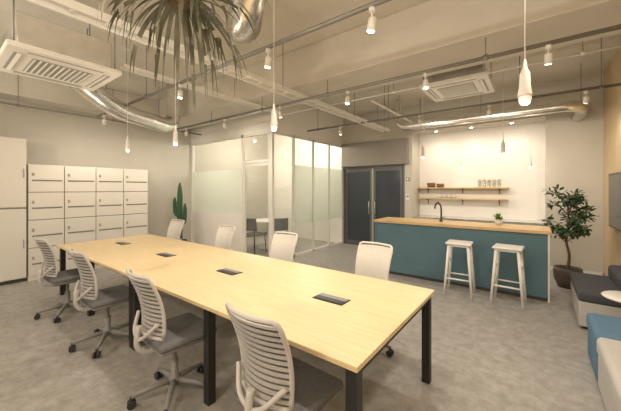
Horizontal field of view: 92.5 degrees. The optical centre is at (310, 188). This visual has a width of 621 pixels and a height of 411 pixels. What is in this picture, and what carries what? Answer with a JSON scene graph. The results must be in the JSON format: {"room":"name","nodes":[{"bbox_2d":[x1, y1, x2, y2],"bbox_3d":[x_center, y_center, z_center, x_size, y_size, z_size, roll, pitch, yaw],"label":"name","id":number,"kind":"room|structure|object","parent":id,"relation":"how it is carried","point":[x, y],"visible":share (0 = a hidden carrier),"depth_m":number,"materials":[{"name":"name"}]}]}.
{"room":"open-plan office","nodes":[
{"label":"open-plan office","id":0,"kind":"room"},
{"bbox_2d":[0,98,267,241],"bbox_3d":[-3.969,-0.250,7.093,0.100,3.600,9.900,0,0,37],"label":"wall","id":1,"kind":"structure","parent":0,"point":[52,138],"depth_m":7.08,"materials":[{"name":"white paint"}]},
{"bbox_2d":[0,71,158,117],"bbox_3d":[-5.186,-1.810,5.035,0.450,0.480,4.950,0,0,37],"label":"beam","id":2,"kind":"structure","parent":1,"relation":"attached to","point":[31,90],"depth_m":5.39,"materials":[{"name":"paint"}]},
{"bbox_2d":[191,112,270,251],"bbox_3d":[-1.981,-0.250,7.115,3.040,3.600,0.080,0,0,37],"label":"wall","id":3,"kind":"structure","parent":0,"point":[204,225],"depth_m":7.20,"materials":[{"name":"glass"},{"name":"white painted metal"}]},
{"bbox_2d":[191,130,273,251],"bbox_3d":[-1.985,0.160,7.119,3.030,2.780,0.060,0,0,37],"label":"window","id":4,"kind":"structure","parent":3,"relation":"in","point":[221,192],"depth_m":7.13,"materials":[{"name":"white glass"}]},
{"bbox_2d":[244,162,269,257],"bbox_3d":[-1.183,0.490,6.479,0.850,2.100,0.088,0,0,37],"label":"door","id":5,"kind":"structure","parent":4,"relation":"attached to","point":[268,163],"depth_m":6.68,"materials":[{"name":"white metal"}]},
{"bbox_2d":[0,234,605,410],"bbox_3d":[-0.604,1.600,4.539,8.550,0.100,9.900,0,0,37],"label":"floor","id":6,"kind":"structure","parent":0,"point":[499,355],"depth_m":2.72,"materials":[{"name":"concrete"}]},
{"bbox_2d":[0,136,25,285],"bbox_3d":[-5.374,0.355,4.637,0.592,2.390,1.290,0,0,37],"label":"storage cabinet","id":7,"kind":"object","parent":6,"relation":"on","point":[12,150],"visible":1,"depth_m":4.84,"materials":[{"name":"white"}]},
{"bbox_2d":[33,236,95,322],"bbox_3d":[-3.055,1.060,3.717,0.573,0.979,0.612,0,0,34],"label":"office chair","id":8,"kind":"object","parent":6,"relation":"on","point":[51,274],"visible":0.91,"depth_m":3.52,"materials":[{"name":"grey plastic"}]},
{"bbox_2d":[26,164,147,280],"bbox_3d":[-4.387,0.565,5.935,0.595,1.970,1.940,0,0,37],"label":"lockers","id":9,"kind":"object","parent":6,"relation":"on","point":[65,204],"visible":0.8,"depth_m":5.54,"materials":[{"name":"white metal"}]},
{"bbox_2d":[68,248,128,357],"bbox_3d":[-2.065,1.060,3.005,0.573,0.979,0.612,0,0,37],"label":"office chair","id":10,"kind":"object","parent":6,"relation":"on","point":[95,299],"visible":0.88,"depth_m":2.83,"materials":[{"name":"grey plastic"}]},
{"bbox_2d":[126,268,216,410],"bbox_3d":[-1.049,1.060,2.260,0.573,0.979,0.612,0,0,41],"label":"office chair","id":11,"kind":"object","parent":6,"relation":"on","point":[164,337],"visible":0.94,"depth_m":2.10,"materials":[{"name":"grey plastic"}]},
{"bbox_2d":[167,219,184,239],"bbox_3d":[-2.576,1.060,5.304,0.573,0.979,0.612,0,0,31],"label":"office chair","id":12,"kind":"object","parent":6,"relation":"on","point":[175,227],"visible":0.37,"depth_m":5.52,"materials":[{"name":"grey plastic"}]},
{"bbox_2d":[173,183,186,240],"bbox_3d":[-3.151,0.699,7.162,0.340,1.702,0.340,0,0,37],"label":"potted cactus","id":13,"kind":"object","parent":6,"relation":"on","point":[180,211],"visible":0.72,"depth_m":7.13,"materials":[{"name":"plant"}]},
{"bbox_2d":[214,225,235,249],"bbox_3d":[-1.430,1.060,4.431,0.573,0.979,0.612,0,0,37],"label":"office chair","id":14,"kind":"object","parent":6,"relation":"on","point":[224,235],"visible":0.35,"depth_m":4.64,"materials":[{"name":"grey plastic"}]},
{"bbox_2d":[57,234,434,410],"bbox_3d":[-1.353,1.181,3.381,4.935,0.738,1.320,0,0,37],"label":"meeting table","id":15,"kind":"object","parent":6,"relation":"on","point":[344,320],"visible":0.89,"depth_m":2.37,"materials":[{"name":"brown wood"}]},
{"bbox_2d":[246,218,266,254],"bbox_3d":[-1.385,1.125,7.267,0.422,0.851,0.481,0,0,31],"label":"cafe chair","id":16,"kind":"object","parent":6,"relation":"on","point":[251,225],"visible":0.73,"depth_m":7.06,"materials":[{"name":"grey fabric"}]},
{"bbox_2d":[256,218,268,249],"bbox_3d":[-1.115,1.185,7.877,1.000,0.730,1.000,0,0,37],"label":"meeting table","id":17,"kind":"object","parent":6,"relation":"on","point":[260,220],"visible":0.48,"depth_m":7.85,"materials":[{"name":"white metal"}]},
{"bbox_2d":[274,218,287,233],"bbox_3d":[-0.780,1.125,7.286,0.422,0.851,0.481,0,0,-14],"label":"cafe chair","id":18,"kind":"object","parent":6,"relation":"on","point":[280,224],"visible":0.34,"depth_m":7.09,"materials":[{"name":"grey fabric"}]},
{"bbox_2d":[225,302,342,410],"bbox_3d":[-0.147,1.060,1.612,0.573,0.979,0.612,0,0,39],"label":"office chair","id":19,"kind":"object","parent":6,"relation":"on","point":[272,379],"visible":1,"depth_m":1.42,"materials":[{"name":"white plastic"},{"name":"grey fabric"}]},
{"bbox_2d":[270,231,297,261],"bbox_3d":[-0.442,1.060,3.683,0.573,0.979,0.612,0,0,34],"label":"office chair","id":20,"kind":"object","parent":6,"relation":"on","point":[283,246],"visible":0.45,"depth_m":3.89,"materials":[{"name":"grey plastic"}]},
{"bbox_2d":[355,241,393,356],"bbox_3d":[0.545,1.060,2.931,0.573,0.979,0.612,0,0,40],"label":"office chair","id":21,"kind":"object","parent":6,"relation":"on","point":[373,261],"visible":0.45,"depth_m":3.11,"materials":[{"name":"grey plastic"}]},
{"bbox_2d":[443,239,475,299],"bbox_3d":[2.203,1.166,4.391,0.392,0.772,0.392,0,0,34],"label":"bar stool","id":22,"kind":"object","parent":6,"relation":"on","point":[451,243],"visible":1,"depth_m":4.34,"materials":[{"name":"white painted wood"}]},
{"bbox_2d":[374,217,551,302],"bbox_3d":[2.431,1.062,5.072,2.600,0.975,0.680,0,0,37],"label":"kitchen island","id":23,"kind":"object","parent":6,"relation":"on","point":[419,246],"visible":0.89,"depth_m":4.68,"materials":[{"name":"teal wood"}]},
{"bbox_2d":[434,202,443,221],"bbox_3d":[2.301,0.403,5.308,0.102,0.344,0.203,0,0,-17],"label":"kitchen faucet","id":24,"kind":"object","parent":23,"relation":"on","point":[436,203],"visible":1,"depth_m":5.23,"materials":[{"name":"black"}]},
{"bbox_2d":[494,213,503,224],"bbox_3d":[3.006,0.478,4.763,0.164,0.194,0.191,0,0,37],"label":"potted herb","id":25,"kind":"object","parent":23,"relation":"on","point":[498,221],"visible":0.99,"depth_m":4.74,"materials":[{"name":"white ceramic"}]},
{"bbox_2d":[413,215,544,225],"bbox_3d":[3.698,1.110,6.745,2.555,0.880,0.578,0,0,37],"label":"base cabinet","id":26,"kind":"object","parent":6,"relation":"on","point":[433,217],"visible":0.12,"depth_m":6.52,"materials":[{"name":"white"}]},
{"bbox_2d":[489,243,526,310],"bbox_3d":[2.699,1.166,4.053,0.392,0.772,0.392,0,0,40],"label":"bar stool","id":27,"kind":"object","parent":6,"relation":"on","point":[497,247],"visible":1,"depth_m":4.02,"materials":[{"name":"white wood"}]},
{"bbox_2d":[541,184,599,288],"bbox_3d":[4.073,0.730,4.712,0.806,1.640,0.720,0,0,-23],"label":"ficus tree","id":28,"kind":"object","parent":6,"relation":"on","point":[561,273],"visible":0.98,"depth_m":4.62,"materials":[{"name":"green plant"}]},
{"bbox_2d":[570,265,620,328],"bbox_3d":[3.492,1.260,3.526,0.560,0.580,1.020,0,0,37],"label":"sofa","id":29,"kind":"object","parent":6,"relation":"on","point":[586,289],"visible":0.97,"depth_m":3.34,"materials":[{"name":"black"}]},
{"bbox_2d":[586,313,620,381],"bbox_3d":[2.616,1.340,2.371,0.560,0.420,0.560,0,0,37],"label":"ottoman","id":30,"kind":"object","parent":6,"relation":"on","point":[599,325],"visible":0.62,"depth_m":2.46,"materials":[{"name":"blue fabric"}]},
{"bbox_2d":[597,337,620,410],"bbox_3d":[2.171,1.340,1.786,0.560,0.420,0.890,0,0,37],"label":"ottoman","id":31,"kind":"object","parent":6,"relation":"on","point":[608,350],"visible":1,"depth_m":1.99,"materials":[{"name":"white fabric"}]},
{"bbox_2d":[601,291,620,302],"bbox_3d":[3.028,1.288,2.799,0.420,0.525,0.420,0,0,37],"label":"side table","id":32,"kind":"object","parent":6,"relation":"on","point":[615,296],"visible":0.66,"depth_m":2.86,"materials":[{"name":"white wood"}]},
{"bbox_2d":[276,103,343,144],"bbox_3d":[0.065,-1.640,7.364,0.080,0.820,2.790,0,0,37],"label":"wall","id":33,"kind":"structure","parent":0,"point":[298,123],"depth_m":7.24,"materials":[{"name":"white paint"}]},
{"bbox_2d":[274,131,342,256],"bbox_3d":[0.061,0.160,7.358,0.050,2.780,2.795,0,0,37],"label":"window","id":34,"kind":"structure","parent":33,"relation":"in","point":[317,192],"depth_m":7.43,"materials":[{"name":"white"}]},
{"bbox_2d":[0,0,620,114],"bbox_3d":[-0.604,-2.100,4.539,8.550,0.100,9.900,0,0,37],"label":"ceiling","id":35,"kind":"structure","parent":0,"point":[285,18],"depth_m":4.27,"materials":[{"name":"concrete"}]},
{"bbox_2d":[0,0,121,90],"bbox_3d":[-2.638,-1.630,3.107,0.880,0.841,0.880,0,0,37],"label":"air conditioner","id":36,"kind":"object","parent":35,"relation":"hanging from","point":[32,47],"depth_m":2.91,"materials":[{"name":"white plastic"}]},
{"bbox_2d":[0,75,201,134],"bbox_3d":[-4.099,-1.716,6.012,0.042,0.669,4.220,0,0,37],"label":"conduit pipe","id":37,"kind":"object","parent":35,"relation":"attached to","point":[18,104],"visible":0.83,"depth_m":5.40,"materials":[{"name":"grey metal"}]},
{"bbox_2d":[69,29,180,131],"bbox_3d":[-2.801,-1.544,4.743,0.344,1.012,2.570,0,0,3],"label":"flexible duct","id":38,"kind":"object","parent":35,"relation":"hanging from","point":[100,98],"visible":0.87,"depth_m":4.64,"materials":[{"name":"metal"}]},
{"bbox_2d":[125,48,129,150],"bbox_3d":[-2.671,-1.300,4.338,0.070,1.500,0.068,0,0,37],"label":"pendant lamp","id":39,"kind":"object","parent":35,"relation":"hanging from","point":[127,147],"visible":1,"depth_m":4.33,"materials":[{"name":"white plastic"}]},
{"bbox_2d":[173,15,177,144],"bbox_3d":[-1.604,-1.285,3.527,0.070,1.530,0.068,0,0,37],"label":"pendant lamp","id":40,"kind":"object","parent":35,"relation":"hanging from","point":[175,133],"visible":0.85,"depth_m":3.52,"materials":[{"name":"white plastic"}]},
{"bbox_2d":[96,0,270,109],"bbox_3d":[-0.871,-1.307,1.918,1.060,1.486,1.259,0,0,-22],"label":"fern","id":41,"kind":"object","parent":35,"relation":"hanging from","point":[182,10],"visible":1,"depth_m":2.04,"materials":[{"name":"green plant"}]},
{"bbox_2d":[120,20,284,114],"bbox_3d":[-1.383,-1.740,4.628,0.114,0.620,2.800,0,0,37],"label":"cable tray","id":42,"kind":"object","parent":35,"relation":"hanging from","point":[125,67],"visible":0.64,"depth_m":4.25,"materials":[{"name":"white metal"}]},
{"bbox_2d":[26,0,388,131],"bbox_3d":[-0.697,-1.700,3.762,0.169,0.700,8.250,0,0,37],"label":"cable tray","id":43,"kind":"object","parent":35,"relation":"hanging from","point":[71,8],"visible":0.88,"depth_m":2.94,"materials":[{"name":"white metal"}]},
{"bbox_2d":[97,0,391,116],"bbox_3d":[-0.972,-1.668,3.186,7.200,0.764,0.050,0,0,37],"label":"pipe","id":44,"kind":"object","parent":35,"relation":"hanging from","point":[375,3],"visible":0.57,"depth_m":2.64,"materials":[{"name":"grey metal"}]},
{"bbox_2d":[102,115,105,124],"bbox_3d":[-3.606,-1.205,5.186,0.062,0.175,0.099,0,0,-40],"label":"track spotlight","id":45,"kind":"object","parent":44,"relation":"hanging from","point":[104,116],"visible":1,"depth_m":5.17,"materials":[{"name":"white metal"}]},
{"bbox_2d":[177,84,182,98],"bbox_3d":[-1.610,-1.206,3.668,0.062,0.172,0.067,0,0,37],"label":"track spotlight","id":46,"kind":"object","parent":44,"relation":"hanging from","point":[180,92],"visible":0.98,"depth_m":3.65,"materials":[{"name":"white metal"}]},
{"bbox_2d":[264,48,271,68],"bbox_3d":[-0.393,-1.206,2.745,0.074,0.173,0.063,0,0,37],"label":"track spotlight","id":47,"kind":"object","parent":44,"relation":"hanging from","point":[268,59],"visible":1,"depth_m":2.72,"materials":[{"name":"white metal"}]},
{"bbox_2d":[366,6,376,32],"bbox_3d":[0.435,-1.205,2.116,0.075,0.173,0.063,0,0,37],"label":"track spotlight","id":48,"kind":"object","parent":44,"relation":"hanging from","point":[371,26],"visible":1,"depth_m":2.10,"materials":[{"name":"white plastic"}]},
{"bbox_2d":[225,0,265,44],"bbox_3d":[-0.620,-1.800,2.823,0.392,0.627,1.482,0,0,-12],"label":"duct","id":49,"kind":"object","parent":35,"relation":"attached to","point":[255,8],"visible":0.87,"depth_m":2.73,"materials":[{"name":"metal"}]},
{"bbox_2d":[270,104,277,130],"bbox_3d":[-0.313,-1.275,2.548,0.070,1.550,0.068,0,0,37],"label":"pendant lamp","id":50,"kind":"object","parent":35,"relation":"hanging from","point":[273,124],"visible":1,"depth_m":2.53,"materials":[{"name":"white plastic"}]},
{"bbox_2d":[159,0,620,130],"bbox_3d":[-0.311,-1.780,4.925,8.350,0.540,0.770,0,0,37],"label":"beam","id":51,"kind":"structure","parent":35,"relation":"attached to","point":[430,34],"depth_m":3.45,"materials":[{"name":"concrete"}]},
{"bbox_2d":[371,86,425,129],"bbox_3d":[1.858,-1.724,5.921,0.048,0.652,2.880,0,0,37],"label":"drain pipe","id":52,"kind":"object","parent":35,"relation":"attached to","point":[373,101],"visible":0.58,"depth_m":5.17,"materials":[{"name":"white plastic"}]},
{"bbox_2d":[421,77,424,157],"bbox_3d":[1.990,-1.300,5.269,0.070,1.500,0.068,0,0,37],"label":"pendant lamp","id":53,"kind":"object","parent":35,"relation":"hanging from","point":[422,148],"visible":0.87,"depth_m":5.27,"materials":[{"name":"white plastic"}]},
{"bbox_2d":[277,42,620,115],"bbox_3d":[1.281,-1.742,4.426,5.111,0.616,0.034,0,0,37],"label":"pipe","id":54,"kind":"object","parent":35,"relation":"attached to","point":[582,53],"visible":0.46,"depth_m":3.67,"materials":[{"name":"grey metal"}]},
{"bbox_2d":[419,62,494,101],"bbox_3d":[2.137,-1.735,4.304,0.850,0.631,0.850,0,0,37],"label":"air conditioner","id":55,"kind":"object","parent":35,"relation":"hanging from","point":[481,84],"depth_m":4.13,"materials":[{"name":"white plastic"}]},
{"bbox_2d":[307,37,620,131],"bbox_3d":[2.001,-1.698,5.449,5.200,0.704,0.050,0,0,37],"label":"pipe","id":56,"kind":"object","parent":35,"relation":"hanging from","point":[601,86],"visible":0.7,"depth_m":4.78,"materials":[{"name":"grey metal"}]},
{"bbox_2d":[487,105,491,115],"bbox_3d":[2.883,-1.266,4.790,0.062,0.172,0.106,0,0,37],"label":"track spotlight","id":57,"kind":"object","parent":56,"relation":"hanging from","point":[489,113],"visible":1,"depth_m":4.77,"materials":[{"name":"white plastic"}]},
{"bbox_2d":[583,90,588,103],"bbox_3d":[3.797,-1.264,4.093,0.063,0.175,0.092,0,0,37],"label":"track spotlight","id":58,"kind":"object","parent":56,"relation":"hanging from","point":[585,98],"visible":1,"depth_m":4.08,"materials":[{"name":"white plastic"}]},
{"bbox_2d":[394,99,588,130],"bbox_3d":[3.321,-1.636,5.867,3.197,0.828,1.140,0,0,37],"label":"spiral duct","id":59,"kind":"object","parent":35,"relation":"hanging from","point":[579,108],"visible":0.96,"depth_m":5.22,"materials":[{"name":"metal"}]},
{"bbox_2d":[501,139,505,153],"bbox_3d":[2.946,-1.290,4.543,0.070,1.520,0.068,0,0,37],"label":"pendant lamp","id":60,"kind":"object","parent":35,"relation":"hanging from","point":[503,150],"visible":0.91,"depth_m":4.53,"materials":[{"name":"white plastic"}]},
{"bbox_2d":[518,0,531,104],"bbox_3d":[1.095,-1.240,1.517,0.070,1.620,0.068,0,0,37],"label":"pendant lamp","id":61,"kind":"object","parent":35,"relation":"hanging from","point":[525,91],"visible":1,"depth_m":1.50,"materials":[{"name":"white plastic"}]},
{"bbox_2d":[528,80,531,167],"bbox_3d":[4.160,-1.225,5.630,0.070,1.650,0.068,0,0,37],"label":"pendant lamp","id":62,"kind":"object","parent":35,"relation":"hanging from","point":[529,159],"visible":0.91,"depth_m":5.61,"materials":[{"name":"white plastic"}]},
{"bbox_2d":[268,73,603,275],"bbox_3d":[2.056,-0.250,8.043,8.350,3.600,0.700,0,0,37],"label":"wall","id":63,"kind":"structure","parent":0,"point":[565,152],"depth_m":6.62,"materials":[{"name":"white paint"}]},
{"bbox_2d":[344,164,404,244],"bbox_3d":[1.652,0.465,7.948,1.760,2.170,0.141,0,0,37],"label":"door","id":64,"kind":"structure","parent":63,"relation":"in","point":[371,193],"depth_m":7.98,"materials":[{"name":"grey glass"}]},
{"bbox_2d":[342,138,408,166],"bbox_3d":[1.649,-0.935,7.830,1.840,0.630,0.130,0,0,37],"label":"box","id":65,"kind":"object","parent":63,"relation":"attached to","point":[391,151],"visible":1,"depth_m":7.70,"materials":[{"name":"beige paint"}]},
{"bbox_2d":[417,187,508,193],"bbox_3d":[3.557,0.035,7.067,1.920,0.150,0.239,0,0,37],"label":"wall shelf","id":66,"kind":"object","parent":63,"relation":"attached to","point":[428,188],"visible":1,"depth_m":6.93,"materials":[{"name":"brown wood"}]},
{"bbox_2d":[427,183,443,186],"bbox_3d":[3.115,-0.095,7.403,0.410,0.110,0.197,0,0,37],"label":"woven basket","id":67,"kind":"object","parent":66,"relation":"on","point":[428,184],"visible":0.91,"depth_m":7.38,"materials":[{"name":"brown wicker"}]},
{"bbox_2d":[417,197,508,204],"bbox_3d":[3.557,0.295,7.067,1.920,0.150,0.239,0,0,37],"label":"wall shelf","id":68,"kind":"object","parent":63,"relation":"attached to","point":[462,199],"visible":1,"depth_m":6.90,"materials":[{"name":"brown wood"}]},
{"bbox_2d":[438,195,455,197],"bbox_3d":[3.322,0.180,7.246,0.420,0.080,0.088,0,0,37],"label":"mugs","id":69,"kind":"object","parent":68,"relation":"on","point":[439,196],"visible":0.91,"depth_m":7.21,"materials":[{"name":"white ceramic"}]},
{"bbox_2d":[550,266,601,274],"bbox_3d":[4.846,1.515,5.479,0.775,0.070,0.012,0,0,37],"label":"baseboard","id":70,"kind":"structure","parent":63,"relation":"attached to","point":[551,268],"depth_m":5.33,"materials":[{"name":"white"}]},
{"bbox_2d":[604,44,620,275],"bbox_3d":[2.761,-0.250,1.984,0.100,3.600,9.900,0,0,37],"label":"wall","id":71,"kind":"structure","parent":0,"point":[612,73],"depth_m":4.69,"materials":[{"name":"beige wood"}]},
{"bbox_2d":[176,24,620,129],"bbox_3d":[-0.083,-1.398,4.356,7.200,0.224,0.050,0,0,37],"label":"pipe","id":72,"kind":"object","parent":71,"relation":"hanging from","point":[486,57],"visible":0.98,"depth_m":3.17,"materials":[{"name":"grey metal"}]},
{"bbox_2d":[278,106,282,117],"bbox_3d":[-0.479,-1.205,4.664,0.064,0.175,0.090,0,0,37],"label":"track spotlight","id":73,"kind":"object","parent":72,"relation":"hanging from","point":[279,107],"visible":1,"depth_m":4.64,"materials":[{"name":"white plastic"}]},
{"bbox_2d":[345,91,349,104],"bbox_3d":[0.489,-1.205,3.919,0.062,0.174,0.076,0,0,37],"label":"track spotlight","id":74,"kind":"object","parent":72,"relation":"hanging from","point":[347,100],"visible":1,"depth_m":3.90,"materials":[{"name":"white plastic"}]},
{"bbox_2d":[423,72,428,88],"bbox_3d":[1.287,-1.205,3.314,0.066,0.173,0.073,0,0,37],"label":"track spotlight","id":75,"kind":"object","parent":72,"relation":"hanging from","point":[425,81],"visible":1,"depth_m":3.30,"materials":[{"name":"white plastic"}]},
{"bbox_2d":[544,44,552,64],"bbox_3d":[2.142,-1.205,2.673,0.062,0.174,0.082,0,0,37],"label":"track spotlight","id":76,"kind":"object","parent":72,"relation":"hanging from","point":[548,57],"visible":1,"depth_m":2.65,"materials":[{"name":"white plastic"}]},
{"bbox_2d":[609,172,620,231],"bbox_3d":[4.214,0.170,4.033,0.063,0.800,1.320,0,0,37],"label":"television","id":77,"kind":"object","parent":71,"relation":"attached to","point":[614,178],"visible":1,"depth_m":4.16,"materials":[{"name":"grey plastic"}]}
]}

